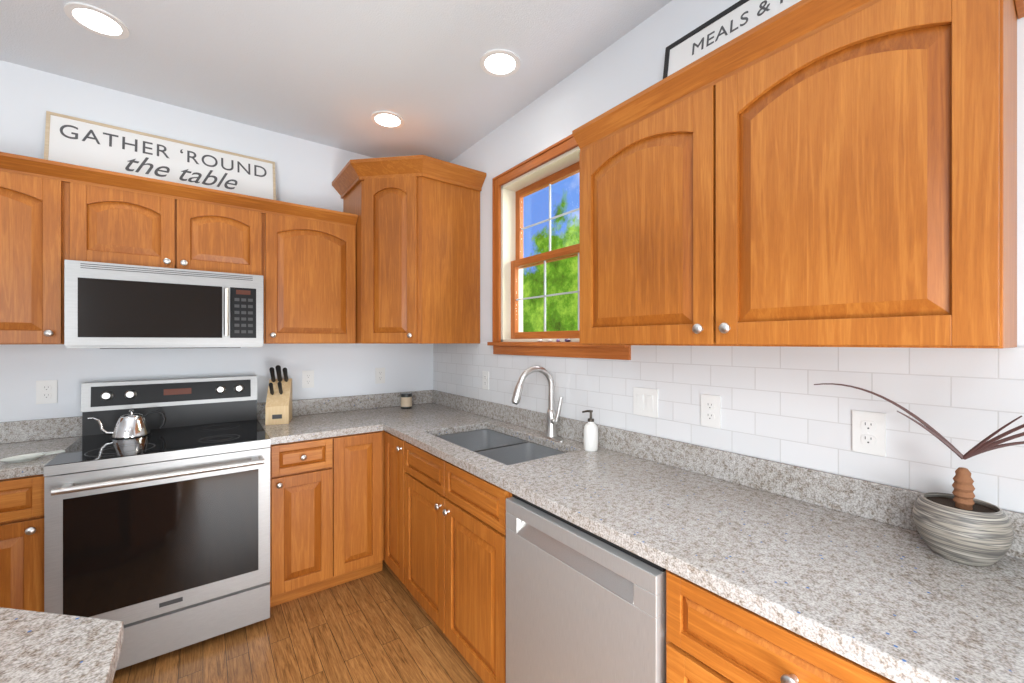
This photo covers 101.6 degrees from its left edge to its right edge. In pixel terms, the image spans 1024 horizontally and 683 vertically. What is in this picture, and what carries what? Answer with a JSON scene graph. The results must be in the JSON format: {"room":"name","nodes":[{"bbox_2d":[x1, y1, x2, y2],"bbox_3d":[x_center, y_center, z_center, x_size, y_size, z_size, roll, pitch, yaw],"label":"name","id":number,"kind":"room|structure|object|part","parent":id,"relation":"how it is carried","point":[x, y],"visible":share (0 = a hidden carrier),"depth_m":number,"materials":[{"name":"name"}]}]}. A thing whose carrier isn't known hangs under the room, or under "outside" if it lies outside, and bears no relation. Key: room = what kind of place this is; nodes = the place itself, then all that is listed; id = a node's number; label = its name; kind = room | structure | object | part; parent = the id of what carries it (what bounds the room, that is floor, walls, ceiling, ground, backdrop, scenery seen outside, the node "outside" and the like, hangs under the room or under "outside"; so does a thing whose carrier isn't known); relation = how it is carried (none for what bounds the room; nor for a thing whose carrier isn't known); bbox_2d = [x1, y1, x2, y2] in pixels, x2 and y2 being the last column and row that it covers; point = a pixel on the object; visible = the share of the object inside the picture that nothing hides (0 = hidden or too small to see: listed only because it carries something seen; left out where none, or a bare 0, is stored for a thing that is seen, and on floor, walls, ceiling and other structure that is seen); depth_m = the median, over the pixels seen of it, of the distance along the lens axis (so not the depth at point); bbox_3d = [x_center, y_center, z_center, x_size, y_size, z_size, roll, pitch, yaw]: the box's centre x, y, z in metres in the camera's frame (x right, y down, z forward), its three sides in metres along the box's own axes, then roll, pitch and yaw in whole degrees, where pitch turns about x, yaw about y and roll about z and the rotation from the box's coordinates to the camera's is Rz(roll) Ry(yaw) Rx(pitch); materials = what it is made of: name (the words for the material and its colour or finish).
{"room":"kitchen","nodes":[
{"label":"kitchen","id":0,"kind":"room"},
{"bbox_2d":[44,258,275,337],"bbox_3d":[-1.719,-0.221,2.128,0.906,0.398,0.027,0,0,-37],"label":"handle","id":1,"kind":"object","parent":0,"point":[48,333],"depth_m":2.10,"materials":[{"name":"silver metal"}]},
{"bbox_2d":[0,60,432,421],"bbox_3d":[-2.740,0.026,1.893,5.460,2.754,0.160,0,0,-37],"label":"wall","id":2,"kind":"structure","parent":0,"point":[305,170],"depth_m":2.41,"materials":[{"name":"white paint"}]},
{"bbox_2d":[36,380,56,403],"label":"outlet","id":3,"kind":"object","parent":2,"relation":"attached to","point":[46,390],"depth_m":2.09,"materials":[{"name":"white plastic"}]},
{"bbox_2d":[44,111,275,199],"bbox_3d":[-1.903,-0.954,2.355,0.996,0.386,0.086,0,0,-37],"label":"rectangular sign","id":4,"kind":"object","parent":2,"relation":"attached to","point":[68,139],"visible":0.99,"depth_m":2.30,"materials":[{"name":"white"}]},
{"bbox_2d":[0,152,357,344],"bbox_3d":[-1.987,-0.396,2.126,2.247,0.818,0.357,0,0,-37],"label":"upper cabinet","id":5,"kind":"object","parent":2,"relation":"attached to","point":[52,213],"visible":0.88,"depth_m":2.11,"materials":[{"name":"brown wood"}]},
{"bbox_2d":[64,260,262,348],"bbox_3d":[-1.777,-0.163,2.212,0.756,0.396,0.466,0,0,-37],"label":"microwave","id":6,"kind":"object","parent":5,"relation":"attached to","point":[107,305],"visible":1,"depth_m":2.02,"materials":[{"name":"metal"}]},
{"bbox_2d":[302,370,313,387],"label":"outlet","id":7,"kind":"object","parent":2,"relation":"attached to","point":[307,376],"depth_m":2.80,"materials":[{"name":"white plastic"}]},
{"bbox_2d":[375,368,384,383],"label":"outlet","id":8,"kind":"object","parent":2,"relation":"attached to","point":[379,372],"depth_m":3.09,"materials":[{"name":"white plastic"}]},
{"bbox_2d":[332,155,485,343],"bbox_3d":[-0.708,-0.545,2.813,0.774,1.116,0.774,0,0,-37],"label":"upper cabinet","id":9,"kind":"object","parent":2,"relation":"attached to","point":[418,223],"visible":0.98,"depth_m":2.58,"materials":[{"name":"brown wood"}]},
{"bbox_2d":[112,560,483,682],"bbox_3d":[-0.866,1.453,-0.638,5.460,0.100,6.460,0,0,-37],"label":"floor","id":10,"kind":"structure","parent":0,"point":[370,628],"depth_m":1.91,"materials":[{"name":"brown wood"}]},
{"bbox_2d":[0,607,122,682],"bbox_3d":[-0.982,0.946,-0.286,1.694,0.914,1.765,0,0,-37],"label":"kitchen island","id":11,"kind":"object","parent":10,"relation":"on","point":[36,647],"visible":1,"depth_m":0.67,"materials":[{"name":"stone"}]},
{"bbox_2d":[44,375,269,669],"bbox_3d":[-1.683,0.807,2.085,0.756,1.192,0.766,0,0,-37],"label":"stove","id":12,"kind":"object","parent":10,"relation":"on","point":[164,533],"visible":0.86,"depth_m":1.86,"materials":[{"name":"silver metal"}]},
{"bbox_2d":[88,409,165,438],"bbox_3d":[-1.936,0.410,2.112,0.266,0.132,0.149,0,0,-10],"label":"kettle","id":13,"kind":"object","parent":12,"relation":"on","point":[132,425],"visible":1,"depth_m":2.07,"materials":[{"name":"silver metal"}]},
{"bbox_2d":[0,430,895,682],"bbox_3d":[-0.593,0.965,0.830,2.947,0.874,4.098,0,0,-37],"label":"base cabinet","id":14,"kind":"object","parent":10,"relation":"on","point":[356,502],"visible":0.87,"depth_m":1.77,"materials":[{"name":"brown wood"}]},
{"bbox_2d":[0,390,1023,682],"bbox_3d":[-0.595,0.566,0.817,2.968,0.358,4.118,0,0,-37],"label":"countertop","id":15,"kind":"structure","parent":14,"relation":"on","point":[843,564],"depth_m":1.12,"materials":[{"name":"stone"}]},
{"bbox_2d":[0,450,64,462],"bbox_3d":[-1.994,0.480,1.737,0.082,0.017,0.181,0,0,28],"label":"spoon rest","id":16,"kind":"object","parent":15,"relation":"on","point":[26,457],"visible":1,"depth_m":1.72,"materials":[{"name":"white ceramic"}]},
{"bbox_2d":[265,365,291,424],"bbox_3d":[-1.420,0.315,2.548,0.121,0.347,0.226,0,0,-23],"label":"knife block","id":17,"kind":"object","parent":15,"relation":"on","point":[278,408],"visible":1,"depth_m":2.49,"materials":[{"name":"brown wood"}]},
{"bbox_2d":[401,393,411,408],"bbox_3d":[-0.775,0.434,3.062,0.083,0.108,0.083,0,0,-37],"label":"candle jar","id":18,"kind":"object","parent":15,"relation":"on","point":[406,398],"visible":1,"depth_m":3.03,"materials":[{"name":"grey"}]},
{"bbox_2d":[437,429,564,465],"bbox_3d":[-0.084,0.636,2.087,0.442,0.216,0.816,0,0,-37],"label":"sink","id":19,"kind":"object","parent":15,"relation":"in","point":[507,448],"depth_m":2.24,"materials":[{"name":"metal"}]},
{"bbox_2d":[512,366,562,441],"bbox_3d":[0.128,0.306,2.082,0.254,0.364,0.211,0,0,-37],"label":"faucet","id":20,"kind":"object","parent":15,"relation":"on","point":[552,416],"visible":1,"depth_m":2.10,"materials":[{"name":"silver metal"}]},
{"bbox_2d":[582,410,597,451],"bbox_3d":[0.355,0.398,1.882,0.065,0.181,0.066,0,0,30],"label":"soap dispenser","id":21,"kind":"object","parent":15,"relation":"on","point":[590,428],"visible":1,"depth_m":1.86,"materials":[{"name":"white ceramic"}]},
{"bbox_2d":[814,383,1023,565],"bbox_3d":[1.020,0.296,0.947,0.160,0.385,0.521,0,0,-37],"label":"potted plant","id":22,"kind":"object","parent":15,"relation":"on","point":[959,527],"visible":1,"depth_m":0.91,"materials":[{"name":"grey ceramic"}]},
{"bbox_2d":[506,494,665,682],"bbox_3d":[0.403,0.966,1.404,0.610,0.874,0.606,0,0,-37],"label":"dishwasher","id":23,"kind":"object","parent":10,"relation":"on","point":[582,607],"visible":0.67,"depth_m":1.19,"materials":[{"name":"grey metal"}]},
{"bbox_2d":[0,0,671,161],"bbox_3d":[-0.866,-1.401,-0.638,5.460,0.100,6.460,0,0,-37],"label":"ceiling","id":24,"kind":"structure","parent":0,"point":[318,71],"depth_m":1.97,"materials":[{"name":"white paint"}]},
{"bbox_2d":[64,2,128,38],"bbox_3d":[-1.741,-1.347,1.754,0.199,0.007,0.203,0,0,-9],"label":"recessed light","id":25,"kind":"object","parent":24,"relation":"in","point":[98,21],"depth_m":1.75,"materials":[{"name":"white plastic"}]},
{"bbox_2d":[371,111,403,128],"bbox_3d":[-0.755,-1.347,2.536,0.191,0.007,0.202,0,0,-9],"label":"recessed light","id":26,"kind":"object","parent":24,"relation":"in","point":[385,119],"depth_m":2.53,"materials":[{"name":"white plastic"}]},
{"bbox_2d":[480,49,519,76],"bbox_3d":[-0.057,-1.347,2.020,0.194,0.007,0.203,0,0,-9],"label":"recessed light","id":27,"kind":"object","parent":24,"relation":"in","point":[494,62],"depth_m":2.02,"materials":[{"name":"white plastic"}]},
{"bbox_2d":[25,446,798,682],"bbox_3d":[-0.443,0.868,0.682,1.629,0.606,3.261,0,0,-37],"label":"handle","id":28,"kind":"object","parent":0,"point":[785,678],"depth_m":1.62,"materials":[{"name":"silver metal"}]},
{"bbox_2d":[482,371,488,389],"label":"outlet","id":29,"kind":"object","parent":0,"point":[485,375],"depth_m":2.72,"materials":[{"name":"white plastic"}]},
{"bbox_2d":[633,387,657,417],"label":"light switch","id":30,"kind":"object","parent":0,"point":[645,400],"depth_m":1.74,"materials":[{"name":"white plastic"}]},
{"bbox_2d":[701,394,720,428],"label":"outlet","id":31,"kind":"object","parent":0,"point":[710,404],"depth_m":1.51,"materials":[{"name":"white plastic"}]},
{"bbox_2d":[441,0,1023,513],"bbox_3d":[1.312,0.026,0.874,0.160,2.754,6.300,0,0,-37],"label":"wall","id":32,"kind":"structure","parent":0,"point":[633,63],"depth_m":1.94,"materials":[{"name":"white paint"}]},
{"bbox_2d":[487,134,630,359],"bbox_3d":[0.246,-0.474,2.272,0.210,1.109,1.069,0,0,-37],"label":"double-hung window","id":33,"kind":"structure","parent":32,"relation":"in","point":[508,262],"depth_m":2.49,"materials":[{"name":"brown wood"}]},
{"bbox_2d":[433,343,1023,512],"bbox_3d":[0.620,0.200,1.668,0.006,0.374,4.200,0,0,-37],"label":"tile backsplash","id":34,"kind":"object","parent":32,"relation":"attached to","point":[772,408],"visible":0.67,"depth_m":1.28,"materials":[{"name":"white tile"}]},
{"bbox_2d":[572,0,1023,348],"bbox_3d":[0.707,-0.396,1.251,0.357,0.818,1.121,0,0,-37],"label":"upper cabinet","id":35,"kind":"object","parent":32,"relation":"attached to","point":[831,173],"depth_m":0.99,"materials":[{"name":"brown wood"}]},
{"bbox_3d":[0.564,-0.037,1.180,0.028,0.030,0.108,0,0,-37],"label":"right mounted upper cabinet knob","id":36,"kind":"part","parent":35,"relation":"part of","materials":[{"name":"silver metal"}]},
{"bbox_2d":[663,0,800,78],"bbox_3d":[0.846,-0.961,1.295,0.083,0.399,0.852,0,0,-37],"label":"sign","id":37,"kind":"object","parent":35,"relation":"on","point":[744,15],"visible":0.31,"depth_m":1.47,"materials":[{"name":"white"}]},
{"bbox_2d":[852,410,885,456],"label":"outlet","id":38,"kind":"object","parent":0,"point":[868,432],"depth_m":1.15,"materials":[{"name":"white plastic"}]},
{"label":"outside","id":39,"kind":"structure","parent":0,"visible":0},
{"bbox_2d":[523,173,578,331],"bbox_3d":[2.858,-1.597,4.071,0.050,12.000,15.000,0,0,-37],"label":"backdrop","id":40,"kind":"structure","parent":39,"point":[561,275],"depth_m":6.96,"materials":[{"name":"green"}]}
]}

